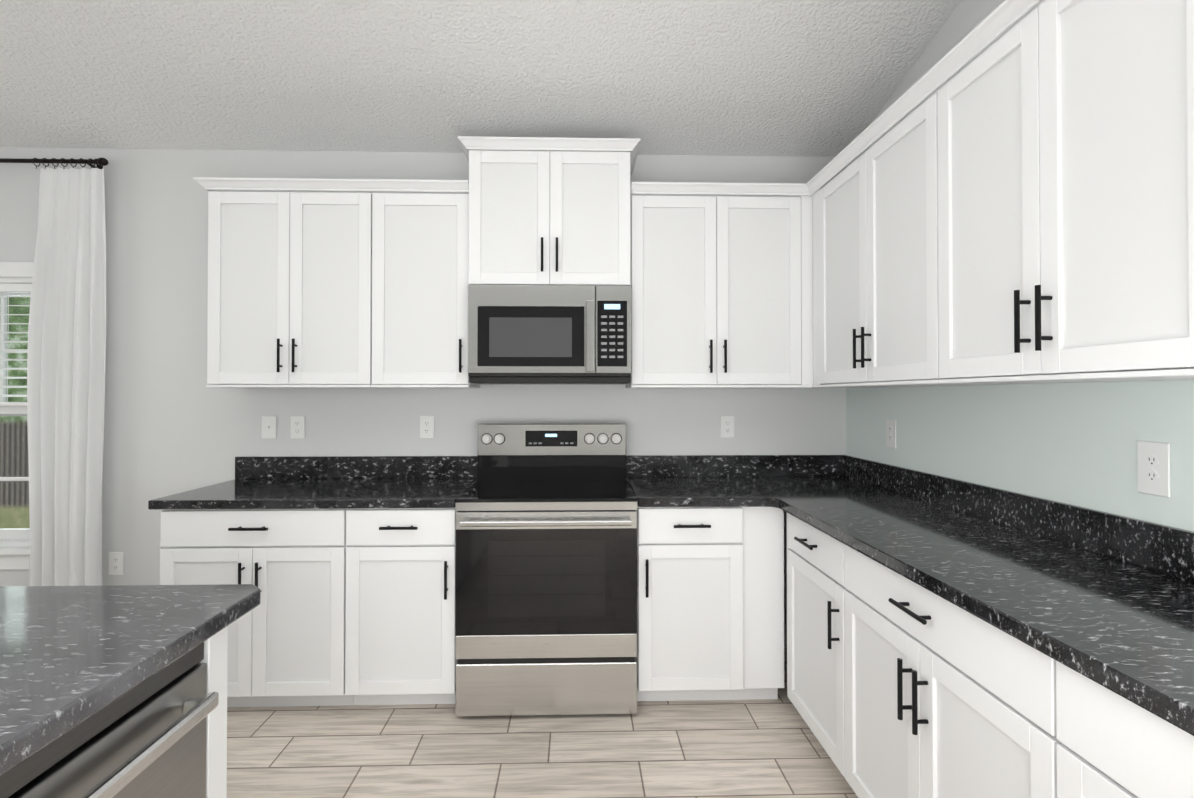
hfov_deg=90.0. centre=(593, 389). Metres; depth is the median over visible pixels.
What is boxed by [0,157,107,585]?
curtain
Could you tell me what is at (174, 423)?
wall
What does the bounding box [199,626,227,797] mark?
base cabinet
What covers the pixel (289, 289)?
upper cabinet
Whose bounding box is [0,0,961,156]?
ceiling
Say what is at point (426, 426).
electrical outlet
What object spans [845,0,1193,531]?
wall
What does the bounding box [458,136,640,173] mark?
crown molding
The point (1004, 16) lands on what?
crown molding
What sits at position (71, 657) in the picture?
countertop
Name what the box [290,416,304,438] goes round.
electrical outlet
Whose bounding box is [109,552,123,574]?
electrical outlet
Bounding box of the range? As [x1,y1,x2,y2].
[455,423,637,716]
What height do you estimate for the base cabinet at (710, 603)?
0.874 m
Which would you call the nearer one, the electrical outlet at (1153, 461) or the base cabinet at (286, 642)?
the electrical outlet at (1153, 461)
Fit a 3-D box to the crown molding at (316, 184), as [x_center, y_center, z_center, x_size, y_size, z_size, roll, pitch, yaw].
[-1.221,-0.954,2.954,1.261,0.044,0.366,0,-1,-2]
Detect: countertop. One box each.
[0,584,260,775]
[148,456,477,509]
[626,455,775,506]
[748,455,1193,735]
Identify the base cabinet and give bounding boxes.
[160,509,353,706]
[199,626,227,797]
[345,507,456,704]
[636,505,783,700]
[787,513,847,776]
[844,544,1062,797]
[1056,661,1193,797]
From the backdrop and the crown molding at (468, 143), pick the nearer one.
the crown molding at (468, 143)
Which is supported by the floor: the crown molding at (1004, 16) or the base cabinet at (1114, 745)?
the base cabinet at (1114, 745)
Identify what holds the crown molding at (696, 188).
attached to the upper cabinet at (721, 291)
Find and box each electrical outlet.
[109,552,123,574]
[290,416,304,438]
[420,416,433,437]
[721,416,734,437]
[886,419,895,448]
[1137,441,1170,497]
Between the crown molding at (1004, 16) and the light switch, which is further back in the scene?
the light switch
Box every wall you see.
[0,147,846,647]
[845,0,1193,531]
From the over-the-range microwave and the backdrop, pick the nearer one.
the over-the-range microwave
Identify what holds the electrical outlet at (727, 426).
attached to the wall at (174, 423)
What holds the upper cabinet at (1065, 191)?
attached to the wall at (1072, 443)
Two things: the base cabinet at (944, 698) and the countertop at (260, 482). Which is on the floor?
the base cabinet at (944, 698)
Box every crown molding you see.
[193,177,468,191]
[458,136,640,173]
[631,182,802,195]
[803,0,1040,195]
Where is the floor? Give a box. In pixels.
[227,648,857,797]
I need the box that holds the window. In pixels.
[0,262,33,569]
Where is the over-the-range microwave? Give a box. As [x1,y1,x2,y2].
[468,285,630,383]
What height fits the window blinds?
0.636 m
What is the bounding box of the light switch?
[261,416,275,438]
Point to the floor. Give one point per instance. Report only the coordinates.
(761, 748)
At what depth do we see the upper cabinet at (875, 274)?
2.23 m
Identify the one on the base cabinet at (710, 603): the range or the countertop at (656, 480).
the countertop at (656, 480)
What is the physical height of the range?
1.203 m
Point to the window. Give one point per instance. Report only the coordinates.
(14, 548)
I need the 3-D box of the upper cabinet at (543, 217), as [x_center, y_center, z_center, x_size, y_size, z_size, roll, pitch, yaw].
[-0.208,-0.803,2.955,0.758,0.639,0.418,0,-1,-2]
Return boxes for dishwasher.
[0,642,218,797]
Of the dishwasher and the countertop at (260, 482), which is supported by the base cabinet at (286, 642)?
the countertop at (260, 482)
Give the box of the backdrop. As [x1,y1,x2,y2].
[0,297,30,527]
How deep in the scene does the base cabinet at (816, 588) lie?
2.19 m
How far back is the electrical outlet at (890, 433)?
2.73 m
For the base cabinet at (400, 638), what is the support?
on the floor
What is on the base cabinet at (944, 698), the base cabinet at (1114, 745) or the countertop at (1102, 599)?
the countertop at (1102, 599)
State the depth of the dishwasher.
1.02 m
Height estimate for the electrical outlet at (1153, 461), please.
0.132 m
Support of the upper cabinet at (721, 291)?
attached to the wall at (174, 423)
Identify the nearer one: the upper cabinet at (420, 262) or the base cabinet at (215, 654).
the base cabinet at (215, 654)
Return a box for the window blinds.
[0,283,31,405]
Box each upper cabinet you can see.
[206,190,372,387]
[371,192,479,387]
[469,150,630,285]
[626,194,812,387]
[812,92,1003,387]
[937,0,1193,383]

